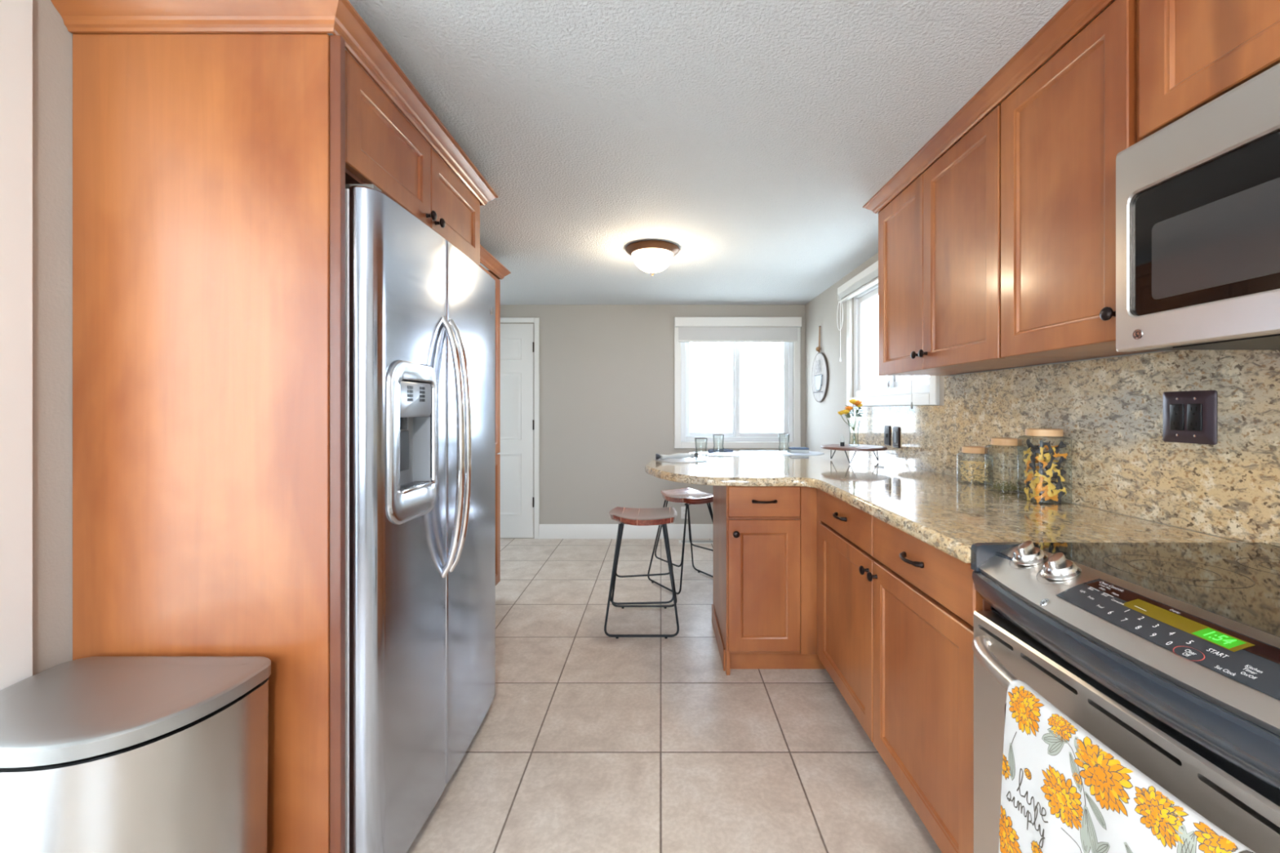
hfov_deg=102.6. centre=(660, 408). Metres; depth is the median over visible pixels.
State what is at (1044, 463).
pasta
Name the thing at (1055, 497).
pasta
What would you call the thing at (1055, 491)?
pasta
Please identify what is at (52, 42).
wall
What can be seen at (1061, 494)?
pasta
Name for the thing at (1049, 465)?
pasta
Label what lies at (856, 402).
flower vase
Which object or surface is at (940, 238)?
upper cabinet
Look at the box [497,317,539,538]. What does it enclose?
door
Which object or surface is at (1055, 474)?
pasta
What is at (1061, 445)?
pasta
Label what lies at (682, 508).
wall outlet
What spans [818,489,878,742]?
base cabinet
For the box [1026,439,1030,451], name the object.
pasta
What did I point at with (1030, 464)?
pasta
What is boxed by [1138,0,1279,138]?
upper cabinet
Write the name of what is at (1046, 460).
pasta
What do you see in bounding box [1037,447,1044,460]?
pasta
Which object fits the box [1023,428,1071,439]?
storage jar
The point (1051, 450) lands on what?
pasta
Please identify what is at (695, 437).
water glass
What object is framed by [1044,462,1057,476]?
pasta
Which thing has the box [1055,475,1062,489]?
pasta
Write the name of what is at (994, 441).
storage jar
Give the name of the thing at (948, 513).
countertop
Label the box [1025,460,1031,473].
pasta
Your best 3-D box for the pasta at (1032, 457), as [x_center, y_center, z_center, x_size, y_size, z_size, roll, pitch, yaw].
[1.246,0.176,1.710,0.009,0.047,0.032,0,0,6]
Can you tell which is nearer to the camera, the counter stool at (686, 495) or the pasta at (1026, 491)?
the pasta at (1026, 491)
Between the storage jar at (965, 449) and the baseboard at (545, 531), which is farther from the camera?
the baseboard at (545, 531)
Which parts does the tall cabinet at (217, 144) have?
panel, crown molding, door, knob, knob, door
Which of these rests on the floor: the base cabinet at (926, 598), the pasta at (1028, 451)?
the base cabinet at (926, 598)
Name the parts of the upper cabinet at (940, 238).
door, knob, knob, door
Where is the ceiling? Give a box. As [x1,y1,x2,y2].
[327,0,1115,304]
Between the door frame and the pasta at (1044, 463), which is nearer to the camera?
the door frame
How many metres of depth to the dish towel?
0.76 m
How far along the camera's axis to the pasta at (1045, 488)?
1.68 m
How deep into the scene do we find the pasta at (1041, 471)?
1.68 m
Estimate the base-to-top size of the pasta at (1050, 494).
0.046 m
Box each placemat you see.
[654,456,715,462]
[697,451,751,456]
[768,450,823,455]
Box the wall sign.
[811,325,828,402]
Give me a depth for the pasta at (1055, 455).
1.68 m
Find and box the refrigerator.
[345,184,495,852]
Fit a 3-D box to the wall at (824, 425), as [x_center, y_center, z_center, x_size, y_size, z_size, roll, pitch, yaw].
[1.420,0.120,1.270,0.120,2.200,7.340,0,0,0]
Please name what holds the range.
on the floor
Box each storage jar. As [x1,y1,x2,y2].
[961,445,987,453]
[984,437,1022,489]
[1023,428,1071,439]
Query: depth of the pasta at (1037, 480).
1.70 m
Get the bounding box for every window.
[674,327,800,448]
[846,282,939,406]
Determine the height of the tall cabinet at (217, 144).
2.127 m
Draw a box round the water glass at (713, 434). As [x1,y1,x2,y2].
[712,434,724,455]
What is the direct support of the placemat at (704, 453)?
on the countertop
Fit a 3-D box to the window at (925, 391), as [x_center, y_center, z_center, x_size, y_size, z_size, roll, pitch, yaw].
[1.406,-0.450,3.100,0.128,0.864,1.204,0,0,0]
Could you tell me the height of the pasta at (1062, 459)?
0.047 m
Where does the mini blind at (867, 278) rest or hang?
attached to the window at (925, 391)
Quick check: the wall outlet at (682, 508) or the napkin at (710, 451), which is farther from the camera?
the wall outlet at (682, 508)
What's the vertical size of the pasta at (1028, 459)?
0.043 m
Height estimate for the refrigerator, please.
1.762 m
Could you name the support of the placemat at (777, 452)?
on the countertop
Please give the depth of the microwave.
0.93 m
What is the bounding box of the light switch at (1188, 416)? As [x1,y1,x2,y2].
[1162,390,1217,444]
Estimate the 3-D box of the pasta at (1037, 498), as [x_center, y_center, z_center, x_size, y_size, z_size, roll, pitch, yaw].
[1.250,0.289,1.680,0.047,0.041,0.009,0,0,-1]
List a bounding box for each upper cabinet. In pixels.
[878,105,1102,376]
[1000,0,1158,357]
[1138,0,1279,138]
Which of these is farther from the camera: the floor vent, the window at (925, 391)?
the floor vent
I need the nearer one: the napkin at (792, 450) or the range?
the range
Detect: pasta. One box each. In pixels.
[960,460,990,483]
[1023,447,1031,455]
[1023,453,1031,465]
[1023,470,1034,477]
[1023,480,1031,494]
[1023,487,1031,500]
[1024,473,1032,485]
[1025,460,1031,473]
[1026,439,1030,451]
[1028,462,1038,475]
[1029,442,1039,449]
[1029,482,1035,496]
[1030,446,1037,460]
[1030,454,1036,467]
[1030,492,1039,498]
[1031,476,1039,484]
[1034,469,1047,480]
[1034,485,1048,495]
[1034,490,1048,502]
[1035,440,1046,454]
[1035,455,1048,467]
[1035,475,1044,489]
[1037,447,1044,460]
[1038,462,1044,475]
[1043,447,1055,460]
[1044,459,1058,462]
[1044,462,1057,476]
[1044,471,1057,479]
[1044,494,1057,501]
[1045,440,1054,455]
[1045,455,1055,469]
[1046,476,1055,489]
[1046,484,1053,497]
[1052,486,1066,495]
[1053,450,1067,457]
[1053,468,1065,482]
[1053,491,1066,502]
[1054,440,1066,453]
[1054,456,1066,469]
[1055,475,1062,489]
[1056,467,1066,475]
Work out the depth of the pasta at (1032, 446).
1.71 m
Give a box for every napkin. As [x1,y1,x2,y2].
[655,452,697,459]
[707,448,733,453]
[786,447,808,453]
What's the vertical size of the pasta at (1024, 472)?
0.029 m
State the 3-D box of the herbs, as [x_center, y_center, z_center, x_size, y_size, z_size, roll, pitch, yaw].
[1.289,0.282,1.910,0.091,0.043,0.090,0,0,0]
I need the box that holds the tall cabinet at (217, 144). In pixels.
[50,0,497,852]
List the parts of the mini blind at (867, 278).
pull cord, rail, pull cord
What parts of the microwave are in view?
door glass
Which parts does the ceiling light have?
lamp shade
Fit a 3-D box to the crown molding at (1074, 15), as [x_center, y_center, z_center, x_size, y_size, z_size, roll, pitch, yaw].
[1.169,-0.954,1.413,0.379,0.051,2.136,0,0,0]
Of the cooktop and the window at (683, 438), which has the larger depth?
the window at (683, 438)
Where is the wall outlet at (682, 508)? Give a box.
[680,506,688,519]
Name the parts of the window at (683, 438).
sash, sash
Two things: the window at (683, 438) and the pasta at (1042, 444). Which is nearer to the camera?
the pasta at (1042, 444)
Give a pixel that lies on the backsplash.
(1118, 460)
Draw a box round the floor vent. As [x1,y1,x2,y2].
[678,539,713,543]
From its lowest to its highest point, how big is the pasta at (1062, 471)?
0.047 m
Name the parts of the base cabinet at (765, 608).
molding, panel, knob, drawer, door, handle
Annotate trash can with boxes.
[0,656,271,852]
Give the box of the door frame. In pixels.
[0,0,32,690]
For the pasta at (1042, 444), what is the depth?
1.68 m
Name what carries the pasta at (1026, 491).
in the storage jar at (1028, 432)
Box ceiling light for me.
[625,240,679,275]
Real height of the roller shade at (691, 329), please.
0.230 m
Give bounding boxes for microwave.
[1115,62,1279,351]
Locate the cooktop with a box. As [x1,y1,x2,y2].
[1021,542,1279,637]
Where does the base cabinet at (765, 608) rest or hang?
on the floor
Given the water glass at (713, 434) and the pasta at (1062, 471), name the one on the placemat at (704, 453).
the water glass at (713, 434)
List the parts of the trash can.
lid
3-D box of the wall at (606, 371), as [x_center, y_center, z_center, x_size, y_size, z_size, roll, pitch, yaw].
[-0.495,0.120,4.880,3.710,2.200,0.120,0,0,0]
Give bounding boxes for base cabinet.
[711,485,825,675]
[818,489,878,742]
[866,516,991,852]
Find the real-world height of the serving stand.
0.086 m
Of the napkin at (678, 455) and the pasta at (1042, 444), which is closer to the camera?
the pasta at (1042, 444)
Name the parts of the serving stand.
leg, leg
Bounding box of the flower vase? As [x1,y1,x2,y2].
[837,399,863,444]
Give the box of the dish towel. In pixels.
[998,680,1255,852]
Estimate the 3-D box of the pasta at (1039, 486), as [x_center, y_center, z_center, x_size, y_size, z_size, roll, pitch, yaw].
[1.246,0.243,1.677,0.035,0.047,0.009,0,0,-7]
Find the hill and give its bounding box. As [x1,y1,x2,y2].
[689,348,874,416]
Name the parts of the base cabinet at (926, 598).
knob, handle, door, drawer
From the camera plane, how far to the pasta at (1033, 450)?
1.71 m
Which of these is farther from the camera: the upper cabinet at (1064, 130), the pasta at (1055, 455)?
the pasta at (1055, 455)
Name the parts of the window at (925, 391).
sash, sash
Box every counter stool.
[604,506,679,639]
[647,487,713,594]
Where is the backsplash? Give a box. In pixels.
[849,350,1279,546]
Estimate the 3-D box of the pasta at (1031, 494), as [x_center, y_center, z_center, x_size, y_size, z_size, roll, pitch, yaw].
[1.246,0.290,1.708,0.009,0.035,0.047,0,0,-5]
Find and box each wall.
[32,0,72,675]
[500,304,804,538]
[804,252,1245,542]
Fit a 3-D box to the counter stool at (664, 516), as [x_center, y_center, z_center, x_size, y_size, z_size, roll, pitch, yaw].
[-0.102,0.901,2.930,0.401,0.638,0.426,0,0,0]
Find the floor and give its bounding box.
[406,538,942,852]
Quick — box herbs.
[986,479,1025,491]
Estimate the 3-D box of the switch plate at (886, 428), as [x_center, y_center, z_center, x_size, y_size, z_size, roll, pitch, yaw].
[1.342,0.158,3.043,0.016,0.118,0.080,0,0,0]
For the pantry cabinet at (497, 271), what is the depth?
3.23 m
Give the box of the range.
[970,540,1279,852]
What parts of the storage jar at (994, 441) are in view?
glass, lid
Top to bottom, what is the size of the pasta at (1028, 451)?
0.037 m
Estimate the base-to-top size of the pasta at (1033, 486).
0.047 m
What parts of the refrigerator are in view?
door, spout, dispenser frame, control panel, handle, handle, door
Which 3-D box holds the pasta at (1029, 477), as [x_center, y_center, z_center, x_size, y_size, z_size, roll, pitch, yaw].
[1.245,0.241,1.737,0.010,0.045,0.045,0,0,-4]
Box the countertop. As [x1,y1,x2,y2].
[644,450,1242,563]
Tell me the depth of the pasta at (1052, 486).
1.68 m
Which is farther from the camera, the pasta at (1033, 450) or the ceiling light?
the ceiling light
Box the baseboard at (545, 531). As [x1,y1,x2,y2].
[538,524,713,538]
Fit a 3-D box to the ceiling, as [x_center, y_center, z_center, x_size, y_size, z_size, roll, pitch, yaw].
[-0.495,-1.020,1.210,4.010,0.080,7.520,0,0,0]
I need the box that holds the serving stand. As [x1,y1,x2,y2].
[820,444,887,462]
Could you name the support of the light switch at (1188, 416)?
attached to the backsplash
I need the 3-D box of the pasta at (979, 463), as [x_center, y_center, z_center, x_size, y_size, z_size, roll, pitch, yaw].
[1.292,0.258,2.110,0.083,0.086,0.084,0,0,0]
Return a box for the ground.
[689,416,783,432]
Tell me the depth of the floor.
1.89 m
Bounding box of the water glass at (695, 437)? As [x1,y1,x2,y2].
[694,437,707,461]
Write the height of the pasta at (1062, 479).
0.047 m
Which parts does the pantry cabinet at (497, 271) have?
door, crown molding, door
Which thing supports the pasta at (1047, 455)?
in the storage jar at (1028, 432)
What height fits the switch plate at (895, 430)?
0.122 m
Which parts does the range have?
knob, knob, door handle, trim, control panel, keypad glass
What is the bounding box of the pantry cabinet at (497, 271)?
[480,244,511,585]
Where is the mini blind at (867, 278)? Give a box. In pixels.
[836,260,912,408]
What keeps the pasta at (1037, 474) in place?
in the storage jar at (1028, 432)
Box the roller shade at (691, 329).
[674,316,801,342]
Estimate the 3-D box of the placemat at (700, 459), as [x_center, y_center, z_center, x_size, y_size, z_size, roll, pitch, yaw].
[0.150,0.307,3.130,0.378,0.003,0.378,0,0,0]
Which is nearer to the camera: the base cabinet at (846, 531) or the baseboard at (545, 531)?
the base cabinet at (846, 531)
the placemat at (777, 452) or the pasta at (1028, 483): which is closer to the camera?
the pasta at (1028, 483)
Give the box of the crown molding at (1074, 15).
[862,0,1113,213]

